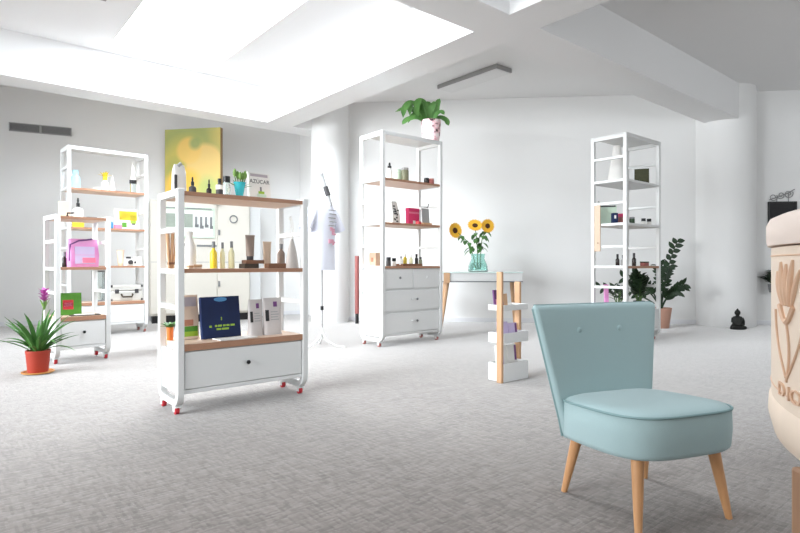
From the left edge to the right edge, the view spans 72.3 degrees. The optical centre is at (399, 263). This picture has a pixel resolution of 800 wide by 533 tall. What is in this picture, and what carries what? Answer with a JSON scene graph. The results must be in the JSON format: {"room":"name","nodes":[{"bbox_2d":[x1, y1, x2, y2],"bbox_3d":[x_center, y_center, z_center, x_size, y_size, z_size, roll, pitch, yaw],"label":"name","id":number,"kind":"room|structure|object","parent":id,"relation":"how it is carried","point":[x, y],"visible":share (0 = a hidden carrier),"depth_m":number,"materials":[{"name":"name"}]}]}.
{"room":"shop","nodes":[
{"label":"shop","id":0,"kind":"room"},
{"bbox_2d":[0,86,299,321],"bbox_3d":[-5.617,-0.925,8.607,8.547,3.750,0.151,0,0,-26],"label":"wall","id":1,"kind":"structure","parent":0,"point":[29,162],"depth_m":8.84,"materials":[{"name":"paint"}]},
{"bbox_2d":[9,122,71,135],"bbox_3d":[-5.585,-2.095,8.523,0.820,0.130,0.024,0,0,-26],"label":"air vent","id":2,"kind":"object","parent":1,"relation":"in","point":[19,127],"visible":1,"depth_m":8.51,"materials":[{"name":"metal"}]},
{"bbox_2d":[0,310,299,326],"bbox_3d":[-5.649,0.915,8.499,8.393,0.070,0.014,0,0,-26],"label":"baseboard","id":3,"kind":"structure","parent":1,"relation":"attached to","point":[24,323],"depth_m":8.49,"materials":[{"name":"paint"}]},
{"bbox_2d":[300,104,349,320],"bbox_3d":[-1.327,-0.925,9.808,0.150,3.750,1.599,0,0,-40],"label":"wall","id":4,"kind":"structure","parent":0,"point":[305,141],"depth_m":10.10,"materials":[{"name":"paint"}]},
{"bbox_2d":[311,105,347,323],"bbox_3d":[-1.160,-0.875,9.018,0.600,3.650,0.600,0,0,-40],"label":"column","id":5,"kind":"structure","parent":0,"point":[329,133],"depth_m":8.77,"materials":[{"name":"paint"}]},
{"bbox_2d":[0,314,799,532],"bbox_3d":[1.162,1.010,5.644,15.400,0.120,15.600,0,0,-40],"label":"floor","id":6,"kind":"structure","parent":0,"point":[410,433],"depth_m":2.85,"materials":[{"name":"carpet"}]},
{"bbox_2d":[21,368,54,374],"bbox_3d":[-3.154,0.941,4.775,0.250,0.018,0.250,0,0,-40],"label":"saucer","id":7,"kind":"object","parent":6,"relation":"on","point":[50,369],"visible":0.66,"depth_m":4.71,"materials":[{"name":"ceramic"}]},
{"bbox_2d":[0,287,75,372],"bbox_3d":[-3.146,0.571,4.774,0.648,0.737,0.588,0,0,7],"label":"potted plant","id":8,"kind":"object","parent":7,"relation":"on","point":[38,356],"visible":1,"depth_m":4.72,"materials":[{"name":"green plant"}]},
{"bbox_2d":[43,214,110,363],"bbox_3d":[-3.209,0.240,5.452,0.457,1.420,0.485,0,0,44],"label":"shelf unit","id":9,"kind":"object","parent":6,"relation":"on","point":[94,331],"visible":0.79,"depth_m":5.38,"materials":[{"name":"wood"}]},
{"bbox_2d":[58,201,70,215],"bbox_3d":[-3.303,-0.534,5.395,0.098,0.158,0.070,0,0,-28],"label":"box","id":10,"kind":"object","parent":9,"relation":"on","point":[64,207],"visible":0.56,"depth_m":5.37,"materials":[{"name":"cardboard"}]},
{"bbox_2d":[62,252,66,266],"bbox_3d":[-3.303,-0.044,5.395,0.043,0.148,0.043,0,0,-40],"label":"bottle","id":11,"kind":"object","parent":9,"relation":"on","point":[64,259],"visible":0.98,"depth_m":5.38,"materials":[{"name":"black glass"}]},
{"bbox_2d":[61,293,81,314],"bbox_3d":[-3.275,0.395,5.428,0.209,0.218,0.039,0,0,-40],"label":"book","id":12,"kind":"object","parent":9,"relation":"on","point":[71,303],"visible":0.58,"depth_m":5.43,"materials":[{"name":"paper"}]},
{"bbox_2d":[73,198,82,216],"bbox_3d":[-3.188,-0.554,5.426,0.087,0.198,0.086,0,0,-40],"label":"bottle","id":13,"kind":"object","parent":9,"relation":"on","point":[78,211],"visible":0.85,"depth_m":5.41,"materials":[{"name":"plastic"}]},
{"bbox_2d":[66,238,98,266],"bbox_3d":[-3.158,-0.114,5.452,0.117,0.286,0.274,0,0,39],"label":"gift bag","id":14,"kind":"object","parent":9,"relation":"on","point":[80,252],"visible":0.99,"depth_m":5.41,"materials":[{"name":"paper"}]},
{"bbox_2d":[70,313,100,316],"bbox_3d":[-3.098,0.498,5.390,0.256,0.013,0.120,0,0,-40],"label":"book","id":15,"kind":"object","parent":9,"relation":"on","point":[87,314],"visible":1,"depth_m":5.35,"materials":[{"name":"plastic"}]},
{"bbox_2d":[60,145,147,331],"bbox_3d":[-4.011,-0.285,7.460,0.985,2.470,0.427,0,0,-43],"label":"shelf unit","id":16,"kind":"object","parent":6,"relation":"on","point":[132,311],"visible":0.63,"depth_m":7.45,"materials":[{"name":"white metal"}]},
{"bbox_2d":[71,170,79,187],"bbox_3d":[-4.275,-1.111,7.220,0.111,0.250,0.109,0,0,-40],"label":"bottle","id":17,"kind":"object","parent":16,"relation":"on","point":[75,179],"visible":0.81,"depth_m":7.19,"materials":[{"name":"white plastic"}]},
{"bbox_2d":[72,222,83,226],"bbox_3d":[-4.264,-0.518,7.257,0.132,0.079,0.060,0,0,-40],"label":"box","id":18,"kind":"object","parent":16,"relation":"on","point":[74,224],"visible":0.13,"depth_m":7.23,"materials":[{"name":"cardboard"}]},
{"bbox_2d":[91,270,104,301],"bbox_3d":[-4.064,0.296,7.387,0.133,0.418,0.133,0,0,45],"label":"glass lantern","id":19,"kind":"object","parent":16,"relation":"on","point":[101,273],"visible":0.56,"depth_m":7.36,"materials":[{"name":"glass"}]},
{"bbox_2d":[98,172,110,189],"bbox_3d":[-4.020,-1.121,7.471,0.142,0.270,0.148,0,0,9],"label":"bottle","id":20,"kind":"object","parent":16,"relation":"on","point":[104,184],"visible":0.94,"depth_m":7.43,"materials":[{"name":"plastic"}]},
{"bbox_2d":[110,175,114,190],"bbox_3d":[-3.947,-1.102,7.523,0.088,0.233,0.088,0,0,-40],"label":"bottle","id":21,"kind":"object","parent":16,"relation":"on","point":[112,186],"visible":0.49,"depth_m":7.50,"materials":[{"name":"plastic"}]},
{"bbox_2d":[117,250,123,265],"bbox_3d":[-3.881,-0.086,7.610,0.073,0.221,0.073,0,0,5],"label":"tube","id":22,"kind":"object","parent":16,"relation":"on","point":[120,253],"visible":1,"depth_m":7.59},
{"bbox_2d":[114,208,138,228],"bbox_3d":[-3.839,-0.626,7.687,0.309,0.295,0.057,0,0,-43],"label":"box","id":23,"kind":"object","parent":16,"relation":"on","point":[128,218],"visible":0.86,"depth_m":7.68,"materials":[{"name":"cardboard"}]},
{"bbox_2d":[111,284,142,300],"bbox_3d":[-3.793,0.397,7.582,0.408,0.221,0.202,0,0,-40],"label":"case","id":24,"kind":"object","parent":16,"relation":"on","point":[118,292],"visible":0.77,"depth_m":7.53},
{"bbox_2d":[124,257,132,265],"bbox_3d":[-3.757,-0.038,7.623,0.090,0.125,0.125,0,0,45],"label":"camera","id":25,"kind":"object","parent":16,"relation":"on","point":[128,261],"visible":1,"depth_m":7.59,"materials":[{"name":"plastic"}]},
{"bbox_2d":[129,163,136,191],"bbox_3d":[-3.739,-1.202,7.674,0.092,0.434,0.091,0,0,-40],"label":"bottle","id":26,"kind":"object","parent":16,"relation":"on","point":[132,182],"visible":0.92,"depth_m":7.65,"materials":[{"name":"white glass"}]},
{"bbox_2d":[132,257,141,265],"bbox_3d":[-3.686,-0.039,7.681,0.112,0.126,0.062,0,0,-40],"label":"box","id":27,"kind":"object","parent":16,"relation":"on","point":[137,261],"visible":1,"depth_m":7.66,"materials":[{"name":"paper"}]},
{"bbox_2d":[149,199,259,323],"bbox_3d":[-3.294,-0.038,9.314,1.757,1.976,0.593,0,0,-26],"label":"door","id":28,"kind":"structure","parent":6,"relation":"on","point":[208,223],"depth_m":9.08,"materials":[{"name":"white wood"}]},
{"bbox_2d":[165,127,222,193],"bbox_3d":[-3.442,-1.638,9.141,1.000,1.224,0.080,0,0,10],"label":"painting","id":29,"kind":"object","parent":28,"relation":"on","point":[200,150],"visible":0.64,"depth_m":9.09,"materials":[{"name":"fabric"}]},
{"bbox_2d":[158,188,307,414],"bbox_3d":[-1.146,0.240,3.829,0.922,1.420,0.427,0,0,-40],"label":"shelf unit","id":30,"kind":"object","parent":6,"relation":"on","point":[187,366],"visible":0.99,"depth_m":3.67,"materials":[{"name":"wood"}]},
{"bbox_2d":[160,321,175,339],"bbox_3d":[-1.532,0.442,3.640,0.124,0.125,0.136,0,0,18],"label":"plant","id":31,"kind":"object","parent":30,"relation":"on","point":[169,326],"visible":0.92,"depth_m":3.62,"materials":[{"name":"green plant"}]},
{"bbox_2d":[166,233,175,268],"bbox_3d":[-1.528,-0.094,3.657,0.060,0.249,0.087,0,0,45],"label":"bundle","id":32,"kind":"object","parent":30,"relation":"on","point":[171,247],"visible":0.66,"depth_m":3.65,"materials":[{"name":"brown wood"}]},
{"bbox_2d":[171,162,186,190],"bbox_3d":[-1.453,-0.563,3.603,0.076,0.215,0.092,0,0,42],"label":"pouch","id":33,"kind":"object","parent":30,"relation":"on","point":[178,171],"visible":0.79,"depth_m":3.58,"materials":[{"name":"plastic"}]},
{"bbox_2d":[175,295,198,339],"bbox_3d":[-1.429,0.357,3.680,0.142,0.296,0.051,0,0,-43],"label":"book","id":34,"kind":"object","parent":30,"relation":"on","point":[191,325],"visible":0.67,"depth_m":3.69,"materials":[{"name":"paper"}]},
{"bbox_2d":[184,231,195,267],"bbox_3d":[-1.401,-0.094,3.646,0.081,0.246,0.080,0,0,-40],"label":"bottle","id":35,"kind":"object","parent":30,"relation":"on","point":[189,245],"visible":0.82,"depth_m":3.62,"materials":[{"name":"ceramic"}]},
{"bbox_2d":[189,177,195,191],"bbox_3d":[-1.371,-0.515,3.619,0.048,0.119,0.047,0,0,-40],"label":"bottle","id":36,"kind":"object","parent":30,"relation":"on","point":[192,188],"visible":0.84,"depth_m":3.60,"materials":[{"name":"glass"}]},
{"bbox_2d":[206,179,211,192],"bbox_3d":[-1.289,-0.513,3.700,0.034,0.115,0.033,0,0,-40],"label":"bottle","id":37,"kind":"object","parent":30,"relation":"on","point":[208,190],"visible":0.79,"depth_m":3.69,"materials":[{"name":"black glass"}]},
{"bbox_2d":[210,241,216,267],"bbox_3d":[-1.255,-0.061,3.689,0.046,0.182,0.045,0,0,-40],"label":"bottle","id":38,"kind":"object","parent":30,"relation":"on","point":[213,254],"visible":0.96,"depth_m":3.67,"materials":[{"name":"yellow glass"}]},
{"bbox_2d":[216,178,222,193],"bbox_3d":[-1.220,-0.516,3.705,0.047,0.122,0.047,0,0,-40],"label":"bottle","id":39,"kind":"object","parent":30,"relation":"on","point":[219,187],"visible":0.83,"depth_m":3.69,"materials":[{"name":"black plastic"}]},
{"bbox_2d":[199,296,240,339],"bbox_3d":[-1.231,0.363,3.752,0.275,0.282,0.068,0,0,-43],"label":"book","id":40,"kind":"object","parent":30,"relation":"on","point":[219,316],"visible":1,"depth_m":3.73,"materials":[{"name":"paper"}]},
{"bbox_2d":[220,242,224,267],"bbox_3d":[-1.208,-0.059,3.728,0.033,0.177,0.032,0,0,-40],"label":"bottle","id":41,"kind":"object","parent":30,"relation":"on","point":[222,253],"visible":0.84,"depth_m":3.72,"materials":[{"name":"beige glass"}]},
{"bbox_2d":[223,176,230,194],"bbox_3d":[-1.202,-0.532,3.798,0.055,0.152,0.055,0,0,-40],"label":"bottle","id":42,"kind":"object","parent":30,"relation":"on","point":[226,179],"visible":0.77,"depth_m":3.78,"materials":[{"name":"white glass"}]},
{"bbox_2d":[228,241,234,267],"bbox_3d":[-1.159,-0.063,3.769,0.041,0.186,0.041,0,0,-40],"label":"bottle","id":43,"kind":"object","parent":30,"relation":"on","point":[231,255],"visible":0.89,"depth_m":3.76,"materials":[{"name":"beige glass"}]},
{"bbox_2d":[212,335,257,340],"bbox_3d":[-1.112,0.499,3.698,0.120,0.010,0.269,0,0,45],"label":"brochure","id":44,"kind":"object","parent":30,"relation":"on","point":[242,336],"visible":1,"depth_m":3.68,"materials":[{"name":"paper"}]},
{"bbox_2d":[233,182,245,195],"bbox_3d":[-1.124,-0.513,3.837,0.087,0.116,0.087,0,0,-40],"label":"plant pot","id":45,"kind":"object","parent":30,"relation":"on","point":[239,187],"visible":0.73,"depth_m":3.81,"materials":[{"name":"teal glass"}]},
{"bbox_2d":[239,264,258,267],"bbox_3d":[-1.055,0.013,3.829,0.080,0.032,0.112,0,0,45],"label":"box","id":46,"kind":"object","parent":30,"relation":"on","point":[240,265],"visible":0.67,"depth_m":3.80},
{"bbox_2d":[242,260,263,263],"bbox_3d":[-1.032,-0.015,3.848,0.133,0.025,0.085,0,0,-37],"label":"box","id":47,"kind":"object","parent":46,"relation":"on","point":[243,261],"visible":1,"depth_m":3.81,"materials":[{"name":"brown wood"}]},
{"bbox_2d":[245,235,254,259],"bbox_3d":[-1.049,-0.115,3.834,0.056,0.174,0.056,0,0,0],"label":"tube","id":48,"kind":"object","parent":47,"relation":"on","point":[249,239],"visible":0.99,"depth_m":3.81,"materials":[{"name":"plastic"}]},
{"bbox_2d":[247,299,262,335],"bbox_3d":[-1.024,0.378,3.868,0.106,0.254,0.073,0,0,-41],"label":"pouch","id":49,"kind":"object","parent":30,"relation":"on","point":[254,328],"visible":0.98,"depth_m":3.85,"materials":[{"name":"grey paper"}]},
{"bbox_2d":[247,172,270,197],"bbox_3d":[-1.026,-0.558,3.985,0.048,0.205,0.176,0,0,45],"label":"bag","id":50,"kind":"object","parent":30,"relation":"on","point":[259,183],"visible":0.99,"depth_m":3.97,"materials":[{"name":"paper"}]},
{"bbox_2d":[263,241,270,267],"bbox_3d":[-0.961,-0.066,3.959,0.053,0.191,0.053,0,0,0],"label":"tube","id":51,"kind":"object","parent":30,"relation":"on","point":[266,245],"visible":0.74,"depth_m":3.94,"materials":[{"name":"plastic"}]},
{"bbox_2d":[262,297,281,334],"bbox_3d":[-0.920,0.373,3.941,0.144,0.262,0.073,0,0,-41],"label":"pouch","id":52,"kind":"object","parent":30,"relation":"on","point":[271,306],"visible":1,"depth_m":3.92,"materials":[{"name":"grey paper"}]},
{"bbox_2d":[265,263,285,267],"bbox_3d":[-0.878,0.012,3.898,0.156,0.034,0.055,0,0,-40],"label":"tray","id":53,"kind":"object","parent":30,"relation":"on","point":[267,265],"visible":0.84,"depth_m":3.86,"materials":[{"name":"brown wood"}]},
{"bbox_2d":[277,244,284,262],"bbox_3d":[-0.882,-0.059,4.064,0.058,0.178,0.057,0,0,-40],"label":"bottle","id":54,"kind":"object","parent":30,"relation":"on","point":[280,255],"visible":0.8,"depth_m":4.04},
{"bbox_2d":[286,216,298,267],"bbox_3d":[-0.778,-0.159,3.949,0.101,0.376,0.068,0,0,-40],"label":"vase","id":55,"kind":"object","parent":30,"relation":"on","point":[291,259],"visible":0.98,"depth_m":3.93,"materials":[{"name":"ceramic"}]},
{"bbox_2d":[308,173,344,347],"bbox_3d":[-0.940,-0.045,6.222,0.449,1.987,0.493,0,0,-40],"label":"stand","id":56,"kind":"object","parent":6,"relation":"on","point":[325,187],"visible":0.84,"depth_m":6.24,"materials":[{"name":"white metal"}]},
{"bbox_2d":[299,199,344,269],"bbox_3d":[-0.889,-0.331,6.248,0.245,0.799,0.624,0,0,40],"label":"shirt","id":57,"kind":"object","parent":56,"relation":"hanging from","point":[324,221],"visible":0.91,"depth_m":6.13,"materials":[{"name":"white fabric"}]},
{"bbox_2d":[328,210,335,225],"bbox_3d":[-0.765,-0.522,6.226,0.021,0.183,0.134,0,0,29],"label":"print","id":58,"kind":"object","parent":57,"relation":"on","point":[331,213],"depth_m":6.22},
{"bbox_2d":[355,256,358,323],"bbox_3d":[-0.686,0.411,8.748,0.066,1.078,0.068,0,0,-40],"label":"pole","id":59,"kind":"object","parent":6,"relation":"on","point":[356,257],"visible":1,"depth_m":8.72,"materials":[{"name":"red plastic"}]},
{"bbox_2d":[360,130,441,346],"bbox_3d":[0.029,-0.285,6.669,0.950,2.470,0.457,0,0,-40],"label":"shelf unit","id":60,"kind":"object","parent":6,"relation":"on","point":[395,300],"visible":0.99,"depth_m":6.50,"materials":[{"name":"wood"}]},
{"bbox_2d":[369,240,379,265],"bbox_3d":[-0.299,-0.132,6.524,0.084,0.313,0.130,0,0,-40],"label":"gift bag","id":61,"kind":"object","parent":60,"relation":"on","point":[374,258],"visible":0.84,"depth_m":6.48,"materials":[{"name":"beige paper"}]},
{"bbox_2d":[386,257,390,265],"bbox_3d":[-0.135,-0.028,6.413,0.056,0.105,0.056,0,0,-40],"label":"jar","id":62,"kind":"object","parent":60,"relation":"on","point":[388,259],"visible":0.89,"depth_m":6.39,"materials":[{"name":"black plastic"}]},
{"bbox_2d":[387,163,391,177],"bbox_3d":[-0.125,-1.096,6.525,0.062,0.220,0.061,0,0,-40],"label":"bottle","id":63,"kind":"object","parent":60,"relation":"on","point":[389,171],"visible":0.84,"depth_m":6.50,"materials":[{"name":"plastic"}]},
{"bbox_2d":[387,201,399,222],"bbox_3d":[-0.076,-0.617,6.588,0.107,0.276,0.135,0,0,45],"label":"paper bag","id":64,"kind":"object","parent":60,"relation":"on","point":[393,215],"visible":0.88,"depth_m":6.56,"materials":[{"name":"paper"}]},
{"bbox_2d":[394,169,400,178],"bbox_3d":[-0.031,-1.071,6.733,0.098,0.172,0.098,0,0,-40],"label":"jar","id":65,"kind":"object","parent":60,"relation":"on","point":[397,172],"visible":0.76,"depth_m":6.69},
{"bbox_2d":[401,167,408,179],"bbox_3d":[0.061,-1.080,6.706,0.090,0.190,0.090,0,0,-40],"label":"jar","id":66,"kind":"object","parent":60,"relation":"on","point":[404,173],"visible":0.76,"depth_m":6.67,"materials":[{"name":"beige glass"}]},
{"bbox_2d":[396,264,422,265],"bbox_3d":[0.109,0.011,6.615,0.314,0.028,0.140,0,0,-40],"label":"serving tray","id":67,"kind":"object","parent":60,"relation":"on","point":[396,264],"visible":0.74,"depth_m":6.54,"materials":[{"name":"brown wood"}]},
{"bbox_2d":[405,208,418,223],"bbox_3d":[0.155,-0.584,6.783,0.177,0.210,0.066,0,0,-40],"label":"box","id":68,"kind":"object","parent":60,"relation":"on","point":[412,214],"visible":0.83,"depth_m":6.74,"materials":[{"name":"cardboard"}]},
{"bbox_2d":[396,98,449,140],"bbox_3d":[0.290,-1.807,6.935,0.691,0.573,0.252,0,0,-4],"label":"potted plant","id":69,"kind":"object","parent":60,"relation":"on","point":[427,112],"visible":0.94,"depth_m":6.90,"materials":[{"name":"plant"}]},
{"bbox_2d":[421,204,431,224],"bbox_3d":[0.322,-0.616,6.779,0.060,0.274,0.161,0,0,45],"label":"desk calendar","id":70,"kind":"object","parent":60,"relation":"on","point":[424,212],"visible":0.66,"depth_m":6.78,"materials":[{"name":"white paper"}]},
{"bbox_2d":[442,272,522,327],"bbox_3d":[1.201,0.535,8.305,1.210,0.835,0.526,0,0,0],"label":"desk","id":71,"kind":"object","parent":6,"relation":"on","point":[447,277],"visible":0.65,"depth_m":8.06,"materials":[{"name":"white wood"}]},
{"bbox_2d":[468,254,487,271],"bbox_3d":[1.177,-0.018,8.268,0.302,0.272,0.302,0,0,-40],"label":"flower vase","id":72,"kind":"object","parent":71,"relation":"on","point":[477,263],"visible":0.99,"depth_m":8.17,"materials":[{"name":"teal glass"}]},
{"bbox_2d":[449,222,474,254],"bbox_3d":[0.947,-0.274,8.268,0.430,0.717,0.196,0,0,6],"label":"sunflower","id":73,"kind":"object","parent":72,"relation":"in","point":[455,229],"visible":1,"depth_m":8.26,"materials":[{"name":"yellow plant"}]},
{"bbox_2d":[467,219,482,253],"bbox_3d":[1.133,-0.301,8.280,0.240,0.767,0.211,0,0,0],"label":"sunflower","id":74,"kind":"object","parent":72,"relation":"in","point":[475,225],"visible":0.98,"depth_m":8.26,"materials":[{"name":"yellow plant"}]},
{"bbox_2d":[477,219,493,253],"bbox_3d":[1.299,-0.301,8.283,0.264,0.769,0.186,0,0,5],"label":"sunflower","id":75,"kind":"object","parent":72,"relation":"in","point":[487,225],"visible":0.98,"depth_m":8.26,"materials":[{"name":"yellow plant"}]},
{"bbox_2d":[488,272,527,383],"bbox_3d":[0.894,0.507,4.522,0.362,0.886,0.165,0,0,-40],"label":"tray stand","id":76,"kind":"object","parent":6,"relation":"on","point":[499,372],"visible":0.94,"depth_m":4.43,"materials":[{"name":"wood"}]},
{"bbox_2d":[492,290,503,304],"bbox_3d":[0.805,0.289,4.495,0.111,0.156,0.032,0,0,-40],"label":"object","id":77,"kind":"object","parent":76,"relation":"in","point":[494,292],"visible":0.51,"depth_m":4.46,"materials":[{"name":"paper"}]},
{"bbox_2d":[494,344,506,363],"bbox_3d":[0.836,0.802,4.520,0.111,0.272,0.059,0,0,-40],"label":"pack","id":78,"kind":"object","parent":76,"relation":"in","point":[504,345],"visible":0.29,"depth_m":4.52,"materials":[{"name":"cardboard"}]},
{"bbox_2d":[496,322,507,333],"bbox_3d":[0.846,0.553,4.523,0.106,0.153,0.050,0,0,-40],"label":"pack","id":79,"kind":"object","parent":76,"relation":"in","point":[505,324],"visible":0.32,"depth_m":4.52,"materials":[{"name":"cardboard"}]},
{"bbox_2d":[503,293,507,304],"bbox_3d":[0.866,0.307,4.562,0.071,0.121,0.024,0,0,-40],"label":"card","id":80,"kind":"object","parent":76,"relation":"on","point":[504,295],"visible":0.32,"depth_m":4.56,"materials":[{"name":"paper"}]},
{"bbox_2d":[488,303,527,310],"bbox_3d":[0.894,0.352,4.522,0.310,0.045,0.165,0,0,-40],"label":"tray","id":81,"kind":"object","parent":76,"relation":"on","point":[511,306],"depth_m":4.44,"materials":[{"name":"white metal"}]},
{"bbox_2d":[488,330,527,343],"bbox_3d":[0.894,0.597,4.522,0.310,0.083,0.165,0,0,-40],"label":"tray","id":82,"kind":"object","parent":76,"relation":"on","point":[498,337],"depth_m":4.44,"materials":[{"name":"wood"}]},
{"bbox_2d":[488,358,527,382],"bbox_3d":[0.894,0.873,4.522,0.310,0.146,0.165,0,0,-40],"label":"tray","id":83,"kind":"object","parent":76,"relation":"on","point":[499,372],"depth_m":4.44,"materials":[{"name":"wood"}]},
{"bbox_2d":[506,344,516,363],"bbox_3d":[0.932,0.807,4.600,0.111,0.262,0.058,0,0,-40],"label":"pack","id":84,"kind":"object","parent":76,"relation":"in","point":[511,348],"visible":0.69,"depth_m":4.59,"materials":[{"name":"paper"}]},
{"bbox_2d":[508,322,516,332],"bbox_3d":[0.935,0.561,4.596,0.106,0.138,0.048,0,0,-40],"label":"pack","id":85,"kind":"object","parent":76,"relation":"in","point":[512,327],"visible":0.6,"depth_m":4.58,"materials":[{"name":"cardboard"}]},
{"bbox_2d":[591,132,660,338],"bbox_3d":[2.786,-0.285,6.729,0.850,2.470,0.467,0,0,-40],"label":"shelf unit","id":86,"kind":"object","parent":6,"relation":"on","point":[628,141],"visible":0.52,"depth_m":6.61,"materials":[{"name":"white metal"}]},
{"bbox_2d":[594,202,600,251],"bbox_3d":[2.374,-0.455,6.566,0.055,0.609,0.076,0,0,-40],"label":"board","id":87,"kind":"object","parent":86,"relation":"hanging from","point":[597,209],"visible":1,"depth_m":6.55,"materials":[{"name":"beige wood"}]},
{"bbox_2d":[604,284,608,301],"bbox_3d":[2.486,0.397,6.606,0.046,0.301,0.047,0,0,-5],"label":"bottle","id":88,"kind":"object","parent":86,"relation":"on","point":[606,291],"visible":0.64,"depth_m":6.59,"materials":[{"name":"plastic"}]},
{"bbox_2d":[601,205,616,223],"bbox_3d":[2.513,-0.595,6.686,0.241,0.234,0.055,0,0,18],"label":"folder","id":89,"kind":"object","parent":86,"relation":"on","point":[606,211],"visible":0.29,"depth_m":6.67,"materials":[{"name":"paper"}]},
{"bbox_2d":[611,213,617,222],"bbox_3d":[2.578,-0.545,6.585,0.060,0.132,0.062,0,0,-5],"label":"box","id":90,"kind":"object","parent":86,"relation":"on","point":[614,216],"visible":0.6,"depth_m":6.56,"materials":[{"name":"cardboard"}]},
{"bbox_2d":[608,145,622,179],"bbox_3d":[2.707,-1.229,6.836,0.259,0.486,0.259,0,0,-40],"label":"lamp","id":91,"kind":"object","parent":86,"relation":"on","point":[616,165],"visible":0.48,"depth_m":6.78,"materials":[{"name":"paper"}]},
{"bbox_2d":[615,254,619,265],"bbox_3d":[2.678,-0.049,6.747,0.047,0.148,0.047,0,0,-40],"label":"bottle","id":92,"kind":"object","parent":86,"relation":"on","point":[617,261],"visible":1,"depth_m":6.73,"materials":[{"name":"black glass"}]},
{"bbox_2d":[609,283,632,301],"bbox_3d":[2.664,0.386,6.646,0.280,0.323,0.312,0,0,-8],"label":"leafy plant","id":93,"kind":"object","parent":86,"relation":"on","point":[619,296],"visible":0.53,"depth_m":6.61,"materials":[{"name":"green plant"}]},
{"bbox_2d":[628,268,649,301],"bbox_3d":[2.952,0.300,6.813,0.296,0.495,0.319,0,0,35],"label":"leafy plant","id":94,"kind":"object","parent":86,"relation":"on","point":[638,284],"visible":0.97,"depth_m":6.78,"materials":[{"name":"green plant"}]},
{"bbox_2d":[633,167,650,182],"bbox_3d":[3.017,-1.092,6.847,0.200,0.212,0.100,0,0,20],"label":"picture","id":95,"kind":"object","parent":86,"relation":"on","point":[643,174],"visible":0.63,"depth_m":6.80,"materials":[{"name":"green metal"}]},
{"bbox_2d":[532,301,733,532],"bbox_3d":[0.928,0.561,2.153,0.646,0.784,0.532,0,0,-20],"label":"chair","id":96,"kind":"object","parent":6,"relation":"on","point":[598,357],"visible":1,"depth_m":2.23,"materials":[{"name":"fabric"}]},
{"bbox_2d":[596,238,690,328],"bbox_3d":[3.616,0.275,8.231,1.309,1.350,0.549,0,0,18],"label":"leafy plant","id":97,"kind":"object","parent":6,"relation":"on","point":[667,269],"visible":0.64,"depth_m":8.11,"materials":[{"name":"green plant"}]},
{"bbox_2d":[696,83,756,327],"bbox_3d":[5.089,-0.875,8.598,0.850,3.650,0.850,0,0,-40],"label":"column","id":98,"kind":"structure","parent":6,"relation":"on","point":[726,150],"depth_m":8.24,"materials":[{"name":"paint"}]},
{"bbox_2d":[730,308,746,329],"bbox_3d":[4.914,0.799,7.968,0.210,0.303,0.172,0,0,0],"label":"seated statue","id":99,"kind":"object","parent":6,"relation":"on","point":[738,323],"visible":1,"depth_m":7.93,"materials":[{"name":"stone"}]},
{"bbox_2d":[766,209,799,532],"bbox_3d":[1.217,0.429,0.691,1.255,1.041,1.255,0,0,-21],"label":"vase","id":100,"kind":"object","parent":6,"relation":"on","point":[783,230],"visible":1,"depth_m":0.89,"materials":[{"name":"beige ceramic"}]},
{"bbox_2d":[0,0,799,102],"bbox_3d":[1.162,-2.800,5.644,15.400,0.200,15.600,0,0,-40],"label":"ceiling","id":101,"kind":"structure","parent":0,"point":[756,42],"depth_m":6.59,"materials":[{"name":"paint"}]},
{"bbox_2d":[0,28,311,136],"bbox_3d":[-4.252,-2.435,6.816,8.165,0.530,0.420,0,0,-40],"label":"ceiling beam","id":102,"kind":"structure","parent":101,"relation":"attached to","point":[27,61],"depth_m":7.17,"materials":[{"name":"paint"}]},
{"bbox_2d":[113,0,302,64],"bbox_3d":[-2.011,-2.740,5.882,1.280,0.020,3.220,0,0,-40],"label":"window","id":103,"kind":"structure","parent":101,"relation":"attached to","point":[205,31],"depth_m":6.25,"materials":[{"name":"glass"}]},
{"bbox_2d":[268,8,502,126],"bbox_3d":[-0.504,-2.435,6.893,0.430,0.530,4.250,0,0,-40],"label":"ceiling beam","id":104,"kind":"structure","parent":101,"relation":"attached to","point":[415,43],"depth_m":6.41,"materials":[{"name":"paint"}]},
{"bbox_2d":[437,64,511,92],"bbox_3d":[1.054,-2.667,7.920,0.320,0.066,1.160,0,0,-40],"label":"ceiling lamp","id":105,"kind":"object","parent":101,"relation":"attached to","point":[494,71],"visible":1,"depth_m":7.81,"materials":[{"name":"plastic"}]},
{"bbox_2d":[510,0,608,27],"bbox_3d":[3.374,-2.435,2.191,0.430,0.530,7.060,0,0,-40],"label":"ceiling beam","id":106,"kind":"structure","parent":101,"relation":"attached to","point":[538,13],"depth_m":4.69,"materials":[{"name":"paint"}]},
{"bbox_2d":[395,0,738,122],"bbox_3d":[1.367,-2.435,5.398,15.000,0.530,0.440,0,0,-40],"label":"ceiling beam","id":107,"kind":"structure","parent":101,"relation":"attached to","point":[597,43],"depth_m":6.01,"materials":[{"name":"paint"}]},
{"bbox_2d":[350,90,799,319],"bbox_3d":[3.918,-0.925,8.803,9.676,3.750,0.151,0,0,5],"label":"wall","id":108,"kind":"structure","parent":0,"point":[522,165],"depth_m":8.87,"materials":[{"name":"paint"}]},
{"bbox_2d":[349,317,770,324],"bbox_3d":[3.910,0.915,8.722,9.676,0.070,0.022,0,0,5],"label":"baseboard","id":109,"kind":"structure","parent":108,"relation":"attached to","point":[446,319],"depth_m":8.92,"materials":[{"name":"paint"}]},
{"bbox_2d":[760,270,770,291],"bbox_3d":[5.770,0.261,8.421,0.378,0.352,0.386,0,0,-13],"label":"plant","id":110,"kind":"object","parent":108,"relation":"attached to","point":[768,276],"visible":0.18,"depth_m":8.46,"materials":[{"name":"green plant"}]},
{"bbox_2d":[768,189,796,221],"bbox_3d":[5.941,-0.868,8.515,0.411,0.592,0.037,0,0,5],"label":"chalkboard sign","id":111,"kind":"object","parent":108,"relation":"attached to","point":[777,208],"visible":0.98,"depth_m":8.51,"materials":[{"name":"black plastic"}]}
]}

